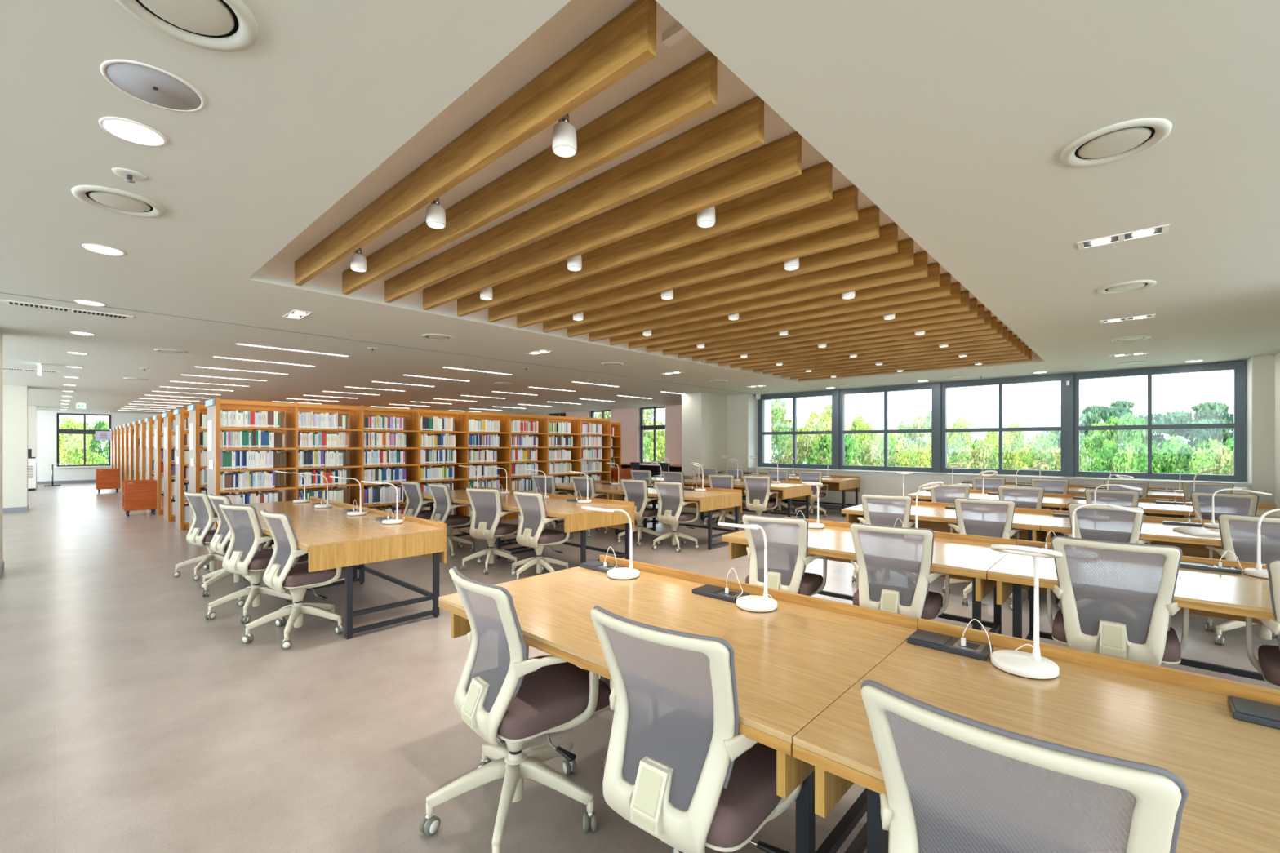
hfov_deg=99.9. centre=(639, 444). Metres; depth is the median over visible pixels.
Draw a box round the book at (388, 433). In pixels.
[387,432,390,447]
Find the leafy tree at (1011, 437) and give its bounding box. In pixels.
[981,420,1027,466]
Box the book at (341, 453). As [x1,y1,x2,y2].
[341,453,342,466]
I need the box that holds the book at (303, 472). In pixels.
[302,471,306,486]
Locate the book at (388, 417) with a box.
[388,417,390,430]
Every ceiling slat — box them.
[294,0,656,285]
[342,50,716,294]
[384,96,764,302]
[422,131,801,310]
[457,160,832,316]
[488,184,857,322]
[516,204,879,328]
[542,222,897,333]
[567,237,913,337]
[589,250,927,341]
[609,262,939,345]
[628,272,951,348]
[646,281,960,351]
[662,289,969,355]
[678,297,977,358]
[692,304,984,360]
[706,310,991,363]
[718,315,996,365]
[730,321,1002,368]
[742,326,1008,370]
[752,330,1012,372]
[763,334,1017,374]
[772,338,1021,376]
[781,342,1024,377]
[790,345,1028,379]
[798,348,1031,381]
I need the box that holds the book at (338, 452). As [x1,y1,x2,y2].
[337,452,339,466]
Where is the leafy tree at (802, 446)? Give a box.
[771,428,817,468]
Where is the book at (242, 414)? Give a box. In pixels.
[240,413,243,426]
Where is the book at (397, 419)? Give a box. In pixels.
[395,417,398,430]
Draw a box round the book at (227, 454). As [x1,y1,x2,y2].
[226,452,228,469]
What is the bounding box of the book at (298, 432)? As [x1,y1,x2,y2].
[297,431,299,447]
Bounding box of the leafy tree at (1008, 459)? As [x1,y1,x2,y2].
[984,433,1045,475]
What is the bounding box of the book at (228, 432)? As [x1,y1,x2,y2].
[226,431,230,448]
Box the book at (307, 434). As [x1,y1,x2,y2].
[306,434,308,447]
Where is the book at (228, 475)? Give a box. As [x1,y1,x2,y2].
[226,474,229,490]
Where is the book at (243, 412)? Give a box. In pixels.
[240,411,244,426]
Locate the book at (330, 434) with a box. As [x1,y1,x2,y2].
[329,434,331,447]
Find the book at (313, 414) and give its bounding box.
[312,413,314,428]
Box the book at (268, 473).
[268,473,270,488]
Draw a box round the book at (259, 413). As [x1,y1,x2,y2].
[258,413,260,426]
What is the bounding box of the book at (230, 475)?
[229,474,231,490]
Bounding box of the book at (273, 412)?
[271,411,274,427]
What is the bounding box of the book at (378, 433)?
[377,432,383,447]
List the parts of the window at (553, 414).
pane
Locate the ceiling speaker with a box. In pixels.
[99,58,205,111]
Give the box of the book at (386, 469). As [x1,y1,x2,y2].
[386,469,387,482]
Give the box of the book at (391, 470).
[391,470,392,482]
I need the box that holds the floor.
[0,482,1279,852]
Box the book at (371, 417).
[371,417,373,429]
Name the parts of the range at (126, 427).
panel, trim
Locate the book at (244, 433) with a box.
[243,431,246,448]
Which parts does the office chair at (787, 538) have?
armrest, lumbar plate, backrest, seat, armrest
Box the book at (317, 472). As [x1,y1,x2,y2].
[315,471,318,485]
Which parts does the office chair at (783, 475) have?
backrest, backrest frame, leg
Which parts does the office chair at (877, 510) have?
armrest, backrest, backrest frame, armrest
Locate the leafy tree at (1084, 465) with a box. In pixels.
[1027,437,1091,476]
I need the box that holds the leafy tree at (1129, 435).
[1087,412,1153,478]
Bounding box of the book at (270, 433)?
[269,432,271,448]
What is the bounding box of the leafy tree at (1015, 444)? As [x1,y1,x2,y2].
[1005,431,1060,471]
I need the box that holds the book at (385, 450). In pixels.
[385,449,390,464]
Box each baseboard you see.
[36,480,95,484]
[742,497,846,510]
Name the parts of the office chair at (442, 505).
backrest, backrest frame, leg, seat, armrest, leg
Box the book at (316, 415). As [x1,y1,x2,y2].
[313,413,317,428]
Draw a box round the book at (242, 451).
[241,451,243,468]
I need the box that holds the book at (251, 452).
[250,451,253,468]
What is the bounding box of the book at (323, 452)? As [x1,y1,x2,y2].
[323,452,324,466]
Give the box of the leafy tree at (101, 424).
[77,417,109,464]
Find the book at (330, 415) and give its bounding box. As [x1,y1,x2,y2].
[329,414,335,428]
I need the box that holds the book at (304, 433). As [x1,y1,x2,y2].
[303,433,305,447]
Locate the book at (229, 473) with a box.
[229,473,233,489]
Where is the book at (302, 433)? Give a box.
[302,433,303,447]
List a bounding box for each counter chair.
[630,462,639,470]
[657,462,670,475]
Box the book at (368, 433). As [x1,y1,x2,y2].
[365,432,369,447]
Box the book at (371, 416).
[370,416,375,429]
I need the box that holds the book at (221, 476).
[220,474,222,490]
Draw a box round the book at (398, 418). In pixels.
[398,417,399,430]
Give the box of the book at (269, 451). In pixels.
[266,450,271,467]
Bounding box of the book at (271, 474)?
[270,473,272,488]
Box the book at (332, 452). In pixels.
[331,451,333,466]
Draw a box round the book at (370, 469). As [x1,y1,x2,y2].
[369,469,371,481]
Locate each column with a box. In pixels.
[0,328,2,566]
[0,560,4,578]
[2,385,27,507]
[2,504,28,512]
[27,405,36,457]
[1253,355,1275,504]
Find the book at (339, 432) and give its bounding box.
[338,431,341,447]
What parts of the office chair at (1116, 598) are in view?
armrest, lumbar plate, backrest, seat, armrest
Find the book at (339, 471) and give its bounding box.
[336,469,340,484]
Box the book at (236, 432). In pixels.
[235,431,237,448]
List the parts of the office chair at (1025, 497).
backrest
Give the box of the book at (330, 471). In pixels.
[329,471,334,484]
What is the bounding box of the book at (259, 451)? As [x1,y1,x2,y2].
[257,450,262,468]
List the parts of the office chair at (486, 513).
leg, lumbar plate, backrest, backrest frame, leg, seat, leg, armrest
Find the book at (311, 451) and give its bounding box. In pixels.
[306,450,312,466]
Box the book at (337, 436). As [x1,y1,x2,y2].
[336,435,338,447]
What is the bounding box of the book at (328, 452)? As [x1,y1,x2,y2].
[328,452,329,466]
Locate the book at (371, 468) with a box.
[370,467,376,482]
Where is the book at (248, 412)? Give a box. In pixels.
[247,411,250,426]
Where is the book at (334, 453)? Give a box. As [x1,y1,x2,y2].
[333,453,335,466]
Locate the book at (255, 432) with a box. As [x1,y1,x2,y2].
[253,431,257,448]
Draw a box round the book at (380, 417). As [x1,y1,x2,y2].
[380,417,382,429]
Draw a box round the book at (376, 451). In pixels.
[376,451,377,465]
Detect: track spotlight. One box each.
[350,248,366,271]
[426,197,445,228]
[480,287,493,300]
[551,112,577,157]
[567,254,582,271]
[573,311,583,320]
[642,329,651,336]
[661,289,673,299]
[696,343,705,347]
[697,206,715,227]
[728,313,738,319]
[740,354,747,357]
[778,330,788,335]
[783,257,799,270]
[817,343,826,347]
[841,290,855,299]
[883,313,895,319]
[914,330,924,335]
[938,343,948,347]
[958,354,967,356]
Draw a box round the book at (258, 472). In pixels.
[257,471,259,488]
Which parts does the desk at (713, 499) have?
panel, cross rail, leg, long rail, leg, panel, rail, cross rail, leg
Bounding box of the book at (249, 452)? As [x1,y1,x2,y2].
[248,451,250,468]
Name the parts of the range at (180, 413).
panel, trim, rail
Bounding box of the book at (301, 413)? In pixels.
[299,412,302,427]
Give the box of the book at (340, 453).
[339,453,341,466]
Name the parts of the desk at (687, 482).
leg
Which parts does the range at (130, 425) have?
panel, trim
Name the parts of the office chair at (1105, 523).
armrest, backrest, backrest frame, armrest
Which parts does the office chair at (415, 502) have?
backrest, backrest frame, seat, armrest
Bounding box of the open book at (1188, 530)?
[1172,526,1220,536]
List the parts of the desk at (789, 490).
long rail, leg, panel, cross rail, leg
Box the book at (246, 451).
[246,451,248,468]
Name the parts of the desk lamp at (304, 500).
lamp stem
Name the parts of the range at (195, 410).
panel, trim, rail, shelf, shelf, shelf, shelf, shelf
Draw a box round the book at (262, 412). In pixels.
[258,411,263,427]
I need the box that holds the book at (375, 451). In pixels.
[374,451,376,465]
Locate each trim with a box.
[0,292,755,394]
[54,466,111,468]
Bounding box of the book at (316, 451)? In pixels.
[315,451,317,466]
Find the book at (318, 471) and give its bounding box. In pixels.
[318,471,321,485]
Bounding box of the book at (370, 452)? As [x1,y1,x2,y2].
[368,451,371,465]
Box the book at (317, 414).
[317,413,320,428]
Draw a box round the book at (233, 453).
[232,452,235,469]
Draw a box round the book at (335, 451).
[333,450,337,466]
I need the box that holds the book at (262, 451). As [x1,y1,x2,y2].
[262,450,263,468]
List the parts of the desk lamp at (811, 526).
lamp stem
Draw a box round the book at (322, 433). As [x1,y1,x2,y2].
[322,432,324,447]
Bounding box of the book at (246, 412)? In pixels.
[244,411,247,426]
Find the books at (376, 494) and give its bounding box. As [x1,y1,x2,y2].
[128,408,614,522]
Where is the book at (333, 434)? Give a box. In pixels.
[333,434,334,447]
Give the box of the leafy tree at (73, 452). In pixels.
[58,434,108,465]
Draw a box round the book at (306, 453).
[305,452,307,466]
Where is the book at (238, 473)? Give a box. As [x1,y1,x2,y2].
[238,473,239,489]
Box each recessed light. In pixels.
[65,365,83,368]
[66,351,88,355]
[70,331,95,335]
[74,299,106,306]
[81,243,125,255]
[98,116,166,146]
[128,403,183,406]
[133,400,191,404]
[143,398,199,401]
[144,394,209,398]
[153,391,221,395]
[159,386,234,391]
[168,380,248,386]
[180,373,267,381]
[194,365,289,374]
[212,355,316,366]
[235,342,349,356]
[271,400,322,404]
[282,309,312,319]
[288,398,339,401]
[306,395,355,398]
[321,391,380,395]
[344,386,403,391]
[370,381,435,386]
[392,404,431,406]
[402,374,471,381]
[414,401,450,404]
[432,398,478,401]
[441,366,513,375]
[460,395,502,398]
[491,391,536,395]
[525,349,552,355]
[528,386,574,391]
[570,381,620,386]
[578,398,613,401]
[616,395,651,399]
[661,371,684,374]
[661,391,684,394]
[1076,223,1169,249]
[1099,314,1155,323]
[1109,351,1149,356]
[1185,360,1204,362]
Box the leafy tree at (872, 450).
[847,434,899,471]
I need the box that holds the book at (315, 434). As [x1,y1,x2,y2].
[315,434,316,447]
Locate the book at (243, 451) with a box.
[243,451,244,468]
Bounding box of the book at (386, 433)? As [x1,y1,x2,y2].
[386,432,387,447]
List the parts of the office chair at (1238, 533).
armrest, leg, leg, backrest frame, backrest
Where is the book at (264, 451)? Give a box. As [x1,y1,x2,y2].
[263,450,265,468]
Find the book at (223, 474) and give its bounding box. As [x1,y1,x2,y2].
[220,473,224,490]
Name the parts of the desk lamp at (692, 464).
lamp stem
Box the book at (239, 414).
[238,413,240,426]
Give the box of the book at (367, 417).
[367,417,368,429]
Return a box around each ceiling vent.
[0,298,133,319]
[2,367,60,373]
[71,185,165,217]
[115,0,258,52]
[123,377,148,380]
[154,348,188,354]
[422,333,453,340]
[494,382,511,385]
[600,362,623,366]
[709,379,727,382]
[839,383,857,386]
[947,375,968,378]
[1060,117,1172,167]
[1097,280,1156,293]
[1111,335,1151,342]
[1117,360,1147,365]
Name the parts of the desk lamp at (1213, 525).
power cord, lamp stem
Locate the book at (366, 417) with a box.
[365,417,367,429]
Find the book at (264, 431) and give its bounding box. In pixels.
[264,431,269,448]
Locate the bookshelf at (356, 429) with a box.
[204,398,611,553]
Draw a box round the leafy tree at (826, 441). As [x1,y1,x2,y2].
[804,433,857,470]
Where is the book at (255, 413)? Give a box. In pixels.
[254,413,256,426]
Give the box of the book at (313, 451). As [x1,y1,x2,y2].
[312,450,315,466]
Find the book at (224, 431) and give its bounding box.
[221,430,226,448]
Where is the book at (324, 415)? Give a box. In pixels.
[324,414,325,428]
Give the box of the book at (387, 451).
[386,450,388,464]
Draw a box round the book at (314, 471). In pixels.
[310,470,315,485]
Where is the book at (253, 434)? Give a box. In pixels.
[252,432,255,448]
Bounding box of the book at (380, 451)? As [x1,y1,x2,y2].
[379,451,381,465]
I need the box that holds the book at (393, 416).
[392,416,395,430]
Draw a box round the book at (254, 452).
[253,451,255,468]
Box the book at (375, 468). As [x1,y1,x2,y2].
[375,467,378,482]
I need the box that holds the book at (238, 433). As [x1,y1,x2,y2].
[237,431,239,448]
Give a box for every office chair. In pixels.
[173,491,224,580]
[200,493,274,596]
[204,503,307,623]
[241,509,353,649]
[400,480,434,519]
[418,566,611,852]
[427,483,475,557]
[461,488,520,573]
[510,490,573,580]
[531,475,567,530]
[569,475,608,537]
[590,605,803,852]
[616,479,662,546]
[630,470,657,509]
[651,480,698,552]
[662,471,693,513]
[700,467,718,476]
[703,474,739,528]
[724,467,746,502]
[740,475,778,524]
[742,514,827,595]
[765,469,795,513]
[794,471,828,517]
[849,523,949,620]
[851,493,919,582]
[861,680,1188,852]
[928,484,970,503]
[942,497,1023,609]
[971,476,1005,490]
[997,485,1049,509]
[1031,478,1073,497]
[1046,535,1188,666]
[1057,502,1154,608]
[1084,488,1146,515]
[1104,480,1149,497]
[1182,481,1233,500]
[1184,491,1258,520]
[1204,513,1279,645]
[1245,559,1279,688]
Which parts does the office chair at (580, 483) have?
backrest, backrest frame, armrest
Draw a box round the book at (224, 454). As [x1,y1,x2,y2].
[222,452,226,469]
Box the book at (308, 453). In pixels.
[307,452,310,466]
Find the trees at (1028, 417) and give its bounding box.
[643,405,1232,466]
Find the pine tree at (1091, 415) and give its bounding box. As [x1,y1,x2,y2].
[1079,400,1144,458]
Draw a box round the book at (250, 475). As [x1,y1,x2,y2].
[248,473,251,488]
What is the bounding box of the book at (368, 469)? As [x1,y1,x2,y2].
[368,469,369,481]
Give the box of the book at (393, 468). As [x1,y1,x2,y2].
[391,467,396,481]
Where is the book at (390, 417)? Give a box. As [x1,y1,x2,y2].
[390,417,391,430]
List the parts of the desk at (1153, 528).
panel, leg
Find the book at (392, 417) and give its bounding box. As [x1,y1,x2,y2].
[391,417,393,430]
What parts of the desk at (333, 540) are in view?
rail, leg, cross rail, leg, panel, rail, cross rail, long rail, leg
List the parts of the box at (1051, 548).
box lid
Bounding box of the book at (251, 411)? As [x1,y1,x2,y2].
[250,411,252,426]
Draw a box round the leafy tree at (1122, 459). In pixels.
[1088,438,1147,478]
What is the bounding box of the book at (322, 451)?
[321,450,323,466]
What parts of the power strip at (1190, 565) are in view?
box lid, socket plate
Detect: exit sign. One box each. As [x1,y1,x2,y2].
[36,363,42,376]
[75,402,85,408]
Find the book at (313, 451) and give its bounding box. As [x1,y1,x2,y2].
[312,451,314,466]
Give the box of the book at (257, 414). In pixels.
[256,413,258,426]
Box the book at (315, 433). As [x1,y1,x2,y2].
[315,433,318,447]
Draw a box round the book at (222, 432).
[222,431,223,448]
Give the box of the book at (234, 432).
[234,431,235,448]
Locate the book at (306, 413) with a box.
[305,412,307,428]
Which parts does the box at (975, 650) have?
box lid, socket plate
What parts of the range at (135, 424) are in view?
panel, trim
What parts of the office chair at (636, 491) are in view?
leg, backrest, backrest frame, leg, seat, armrest, leg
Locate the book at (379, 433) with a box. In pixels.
[378,433,380,447]
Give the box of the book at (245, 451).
[244,451,246,468]
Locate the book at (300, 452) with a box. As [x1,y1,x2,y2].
[297,451,302,466]
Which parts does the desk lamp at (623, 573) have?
power cord, lamp stem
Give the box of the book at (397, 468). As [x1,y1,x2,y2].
[397,467,399,481]
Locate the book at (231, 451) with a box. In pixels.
[229,450,232,469]
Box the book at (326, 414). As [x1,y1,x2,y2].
[324,413,327,428]
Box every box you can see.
[312,502,331,505]
[342,509,359,512]
[375,516,399,520]
[566,498,581,502]
[579,560,624,573]
[683,488,694,490]
[692,584,749,603]
[906,629,993,661]
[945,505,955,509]
[987,492,998,494]
[1014,484,1031,485]
[1017,544,1052,550]
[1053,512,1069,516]
[1072,496,1085,499]
[1084,486,1105,488]
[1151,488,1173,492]
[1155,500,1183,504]
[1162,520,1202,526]
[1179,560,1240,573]
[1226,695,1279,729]
[1232,487,1248,493]
[1232,492,1248,493]
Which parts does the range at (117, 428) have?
panel, trim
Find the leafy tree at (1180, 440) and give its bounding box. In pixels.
[1133,434,1187,472]
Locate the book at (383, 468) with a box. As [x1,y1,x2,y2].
[382,467,386,482]
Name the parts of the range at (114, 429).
panel, trim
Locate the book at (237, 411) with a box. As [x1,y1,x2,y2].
[233,410,238,426]
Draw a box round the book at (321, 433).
[320,432,322,447]
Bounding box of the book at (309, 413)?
[308,412,311,428]
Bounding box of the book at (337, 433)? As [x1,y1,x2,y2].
[334,432,339,447]
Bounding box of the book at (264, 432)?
[263,431,265,448]
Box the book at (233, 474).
[233,474,235,489]
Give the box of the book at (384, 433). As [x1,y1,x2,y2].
[384,432,386,447]
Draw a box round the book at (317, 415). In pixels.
[317,414,319,428]
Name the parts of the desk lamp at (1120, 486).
lamp stem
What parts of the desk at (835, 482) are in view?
long rail, leg, panel, leg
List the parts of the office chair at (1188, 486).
backrest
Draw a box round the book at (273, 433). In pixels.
[271,432,274,448]
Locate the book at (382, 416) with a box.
[380,415,383,430]
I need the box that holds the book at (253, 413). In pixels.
[252,411,254,426]
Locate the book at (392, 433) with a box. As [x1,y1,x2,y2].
[391,433,395,447]
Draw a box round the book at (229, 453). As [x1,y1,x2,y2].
[226,452,231,469]
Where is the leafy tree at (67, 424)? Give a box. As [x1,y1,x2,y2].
[58,415,93,465]
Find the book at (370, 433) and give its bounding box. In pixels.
[369,432,371,447]
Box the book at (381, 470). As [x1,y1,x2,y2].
[381,470,382,482]
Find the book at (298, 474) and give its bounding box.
[297,474,299,486]
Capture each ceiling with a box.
[0,0,1279,414]
[255,0,1040,372]
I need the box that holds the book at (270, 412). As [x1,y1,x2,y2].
[269,411,271,427]
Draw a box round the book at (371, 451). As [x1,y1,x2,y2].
[367,449,373,465]
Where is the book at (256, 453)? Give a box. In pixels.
[255,452,257,468]
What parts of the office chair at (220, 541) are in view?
leg, lumbar plate, leg, backrest frame, backrest, seat, armrest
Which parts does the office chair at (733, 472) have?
backrest, backrest frame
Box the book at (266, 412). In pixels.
[265,411,267,427]
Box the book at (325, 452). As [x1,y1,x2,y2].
[324,452,326,466]
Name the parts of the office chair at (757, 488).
lumbar plate, backrest frame, backrest, seat, armrest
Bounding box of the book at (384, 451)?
[384,451,386,465]
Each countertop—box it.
[621,461,681,476]
[621,462,681,466]
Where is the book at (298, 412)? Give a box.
[297,412,299,427]
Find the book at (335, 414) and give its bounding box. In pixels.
[331,413,337,428]
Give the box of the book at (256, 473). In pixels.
[252,471,257,488]
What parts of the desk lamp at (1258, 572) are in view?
power cord, lamp stem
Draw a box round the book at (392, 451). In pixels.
[391,450,393,464]
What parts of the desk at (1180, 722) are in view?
panel, leg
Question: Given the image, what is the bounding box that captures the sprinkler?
[111,167,146,182]
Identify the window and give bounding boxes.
[56,413,111,466]
[549,413,565,416]
[591,409,611,418]
[640,406,665,463]
[757,390,834,469]
[839,382,935,472]
[941,373,1066,475]
[1073,360,1245,481]
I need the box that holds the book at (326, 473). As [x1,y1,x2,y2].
[325,472,328,485]
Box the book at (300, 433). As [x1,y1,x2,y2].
[299,432,302,447]
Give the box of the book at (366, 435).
[365,434,368,447]
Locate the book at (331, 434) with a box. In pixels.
[331,434,333,447]
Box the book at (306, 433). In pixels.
[306,432,311,447]
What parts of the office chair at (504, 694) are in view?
leg, lumbar plate, backrest, backrest frame, armrest, leg, seat, armrest, leg, lever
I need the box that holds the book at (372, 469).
[372,469,373,482]
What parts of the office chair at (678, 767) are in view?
armrest, lumbar plate, backrest, backrest frame, seat, armrest, lever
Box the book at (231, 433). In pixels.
[230,431,232,448]
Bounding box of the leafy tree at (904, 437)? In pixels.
[895,410,948,466]
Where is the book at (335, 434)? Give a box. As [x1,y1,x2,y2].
[334,434,336,447]
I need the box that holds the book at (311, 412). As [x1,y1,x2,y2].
[311,412,312,428]
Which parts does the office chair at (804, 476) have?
leg, backrest, backrest frame, seat, armrest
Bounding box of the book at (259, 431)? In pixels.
[255,430,261,448]
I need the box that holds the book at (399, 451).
[396,449,400,464]
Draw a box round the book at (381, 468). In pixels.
[378,467,384,482]
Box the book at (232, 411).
[231,411,233,426]
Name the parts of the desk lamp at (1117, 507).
power cord, lamp stem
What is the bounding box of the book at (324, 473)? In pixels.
[323,471,325,485]
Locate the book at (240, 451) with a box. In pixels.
[240,451,241,468]
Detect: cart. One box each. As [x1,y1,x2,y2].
[95,468,119,493]
[122,479,156,516]
[611,467,633,481]
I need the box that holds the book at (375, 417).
[375,417,377,429]
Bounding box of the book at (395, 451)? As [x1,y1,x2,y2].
[390,449,396,464]
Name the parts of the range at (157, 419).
panel, trim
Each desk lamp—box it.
[275,471,310,502]
[299,472,332,508]
[329,475,368,515]
[360,480,404,524]
[458,465,478,488]
[488,466,510,494]
[524,469,549,498]
[568,471,591,503]
[577,459,587,476]
[581,506,639,580]
[606,462,621,484]
[649,461,661,488]
[661,457,669,475]
[688,459,701,479]
[691,462,706,491]
[717,522,777,613]
[720,455,728,473]
[729,458,740,480]
[749,456,759,474]
[769,459,780,483]
[786,458,795,475]
[795,481,824,528]
[819,458,830,477]
[893,481,943,528]
[896,471,912,495]
[947,462,960,484]
[960,544,1062,679]
[964,470,997,499]
[974,462,999,477]
[1015,467,1036,486]
[1026,460,1048,484]
[1044,503,1143,549]
[1093,484,1142,503]
[1097,468,1138,488]
[1106,474,1133,489]
[1165,466,1209,493]
[1173,468,1219,505]
[1188,488,1271,528]
[1218,508,1279,579]
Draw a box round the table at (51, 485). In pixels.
[44,463,61,486]
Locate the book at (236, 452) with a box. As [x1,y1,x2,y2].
[233,451,237,468]
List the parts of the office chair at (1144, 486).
backrest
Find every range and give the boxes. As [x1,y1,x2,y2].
[95,428,146,468]
[112,427,133,468]
[115,426,119,469]
[119,425,133,490]
[123,424,133,480]
[127,422,146,479]
[132,421,146,479]
[137,419,163,479]
[145,417,164,479]
[152,414,186,515]
[162,412,404,522]
[173,408,392,530]
[187,404,621,529]
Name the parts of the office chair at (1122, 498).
backrest, backrest frame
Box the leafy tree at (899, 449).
[853,418,906,466]
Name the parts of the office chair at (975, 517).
armrest, leg, backrest, backrest frame, armrest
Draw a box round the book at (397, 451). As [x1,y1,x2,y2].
[397,451,399,464]
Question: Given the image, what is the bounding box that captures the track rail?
[662,22,690,47]
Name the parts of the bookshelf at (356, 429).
panel, trim, post, rail, shelf, shelf, shelf, shelf, post, rail, shelf, shelf, shelf, shelf, post, shelf, rail, shelf, shelf, shelf, shelf, rail, shelf, shelf, shelf, shelf, rail, shelf, shelf, shelf, shelf, rail, shelf, shelf, shelf, shelf, rail, shelf, shelf, shelf, shelf, rail, shelf, shelf, shelf, shelf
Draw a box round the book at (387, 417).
[386,417,388,430]
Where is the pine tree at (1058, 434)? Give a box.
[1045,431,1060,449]
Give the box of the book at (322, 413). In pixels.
[322,413,324,428]
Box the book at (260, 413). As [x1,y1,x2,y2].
[260,413,262,426]
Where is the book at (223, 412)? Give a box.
[222,411,224,426]
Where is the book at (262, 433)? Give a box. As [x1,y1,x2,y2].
[261,431,263,448]
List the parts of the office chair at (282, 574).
lumbar plate, backrest, backrest frame, leg, lever, armrest, seat, leg, leg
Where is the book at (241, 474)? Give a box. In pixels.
[240,473,242,489]
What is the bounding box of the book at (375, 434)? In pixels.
[374,434,376,447]
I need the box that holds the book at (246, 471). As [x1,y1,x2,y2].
[246,471,248,488]
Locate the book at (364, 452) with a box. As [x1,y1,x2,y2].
[364,452,365,465]
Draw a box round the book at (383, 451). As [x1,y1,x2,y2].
[382,451,384,465]
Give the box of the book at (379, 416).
[378,416,380,429]
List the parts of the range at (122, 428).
panel, trim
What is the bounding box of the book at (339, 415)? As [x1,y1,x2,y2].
[337,413,340,428]
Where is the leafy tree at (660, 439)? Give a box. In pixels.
[643,421,665,462]
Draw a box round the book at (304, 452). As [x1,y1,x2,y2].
[303,452,305,466]
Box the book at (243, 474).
[239,472,244,489]
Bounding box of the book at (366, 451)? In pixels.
[365,451,368,465]
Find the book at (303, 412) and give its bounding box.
[302,412,304,428]
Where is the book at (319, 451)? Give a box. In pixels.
[319,450,320,466]
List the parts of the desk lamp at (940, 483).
lamp stem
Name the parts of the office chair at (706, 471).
backrest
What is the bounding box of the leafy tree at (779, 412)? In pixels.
[771,399,797,462]
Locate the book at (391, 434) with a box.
[391,434,392,447]
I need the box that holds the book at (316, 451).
[315,450,319,466]
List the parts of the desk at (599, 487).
panel, panel, leg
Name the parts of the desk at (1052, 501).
panel, panel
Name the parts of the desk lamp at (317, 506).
lamp stem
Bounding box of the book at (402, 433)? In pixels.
[402,433,404,447]
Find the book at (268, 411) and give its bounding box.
[267,411,269,427]
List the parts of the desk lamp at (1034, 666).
power cord, lamp stem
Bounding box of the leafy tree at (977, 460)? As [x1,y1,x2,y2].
[946,435,999,474]
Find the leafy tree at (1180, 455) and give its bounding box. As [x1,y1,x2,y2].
[1134,440,1215,480]
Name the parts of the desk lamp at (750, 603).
power cord, lamp stem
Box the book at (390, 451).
[390,450,391,464]
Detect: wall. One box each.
[36,409,162,481]
[533,404,681,464]
[726,394,748,497]
[747,354,1275,506]
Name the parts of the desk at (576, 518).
leg, cross rail, rail, leg, long rail, panel, cross rail, leg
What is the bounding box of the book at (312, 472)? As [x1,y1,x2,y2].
[307,471,313,486]
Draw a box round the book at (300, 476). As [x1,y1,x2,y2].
[298,472,302,486]
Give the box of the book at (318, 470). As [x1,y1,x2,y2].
[318,470,323,485]
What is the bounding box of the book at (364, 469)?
[364,469,367,481]
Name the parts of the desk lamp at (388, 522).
power cord, lamp stem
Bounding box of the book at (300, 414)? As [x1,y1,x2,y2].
[299,413,301,427]
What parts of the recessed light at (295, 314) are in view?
gimbal plate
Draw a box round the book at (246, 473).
[242,471,247,489]
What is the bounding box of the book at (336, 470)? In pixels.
[336,470,337,484]
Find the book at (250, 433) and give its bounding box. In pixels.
[248,432,251,448]
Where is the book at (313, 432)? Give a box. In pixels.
[313,431,315,447]
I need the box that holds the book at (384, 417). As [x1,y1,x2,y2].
[384,417,386,430]
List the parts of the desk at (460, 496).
panel, leg, rail, cross rail, cross rail, rail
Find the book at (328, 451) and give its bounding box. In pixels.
[328,451,331,466]
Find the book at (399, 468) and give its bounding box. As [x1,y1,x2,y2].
[399,468,400,481]
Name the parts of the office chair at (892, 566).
armrest, lumbar plate, backrest, seat, armrest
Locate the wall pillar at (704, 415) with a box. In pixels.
[681,392,726,476]
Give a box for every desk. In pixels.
[212,496,363,578]
[258,506,446,639]
[422,486,539,551]
[438,554,919,852]
[496,493,634,563]
[554,480,651,534]
[608,484,742,550]
[629,474,714,519]
[696,471,776,501]
[697,478,811,519]
[721,516,1017,634]
[770,473,860,516]
[792,617,1279,852]
[841,501,1053,600]
[906,489,1072,511]
[954,480,1084,496]
[986,539,1276,681]
[1040,510,1223,604]
[1066,494,1279,518]
[1080,484,1185,500]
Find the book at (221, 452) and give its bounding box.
[221,452,222,469]
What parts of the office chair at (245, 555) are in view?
lumbar plate, backrest, backrest frame, armrest, leg, leg, seat, armrest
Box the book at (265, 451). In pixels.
[265,450,266,467]
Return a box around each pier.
[764,399,771,462]
[1275,351,1279,508]
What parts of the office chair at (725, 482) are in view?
leg, backrest, backrest frame, leg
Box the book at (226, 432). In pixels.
[226,431,227,448]
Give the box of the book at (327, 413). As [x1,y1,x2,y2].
[327,413,328,428]
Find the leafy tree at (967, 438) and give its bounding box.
[946,415,986,466]
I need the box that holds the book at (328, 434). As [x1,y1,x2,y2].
[328,434,329,447]
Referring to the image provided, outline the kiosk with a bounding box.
[27,448,36,490]
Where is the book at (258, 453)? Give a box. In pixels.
[257,453,259,468]
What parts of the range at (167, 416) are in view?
panel, trim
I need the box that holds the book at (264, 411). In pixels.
[263,411,265,427]
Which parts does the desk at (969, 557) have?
panel, long rail, leg, panel, cross rail, leg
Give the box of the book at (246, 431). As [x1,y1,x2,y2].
[243,430,248,448]
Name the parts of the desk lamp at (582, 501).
lamp stem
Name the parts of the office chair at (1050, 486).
backrest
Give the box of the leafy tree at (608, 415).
[593,411,611,418]
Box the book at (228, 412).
[226,411,230,426]
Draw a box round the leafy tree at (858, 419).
[844,413,866,464]
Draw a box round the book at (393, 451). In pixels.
[393,451,395,464]
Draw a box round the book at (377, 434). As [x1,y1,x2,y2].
[374,433,378,447]

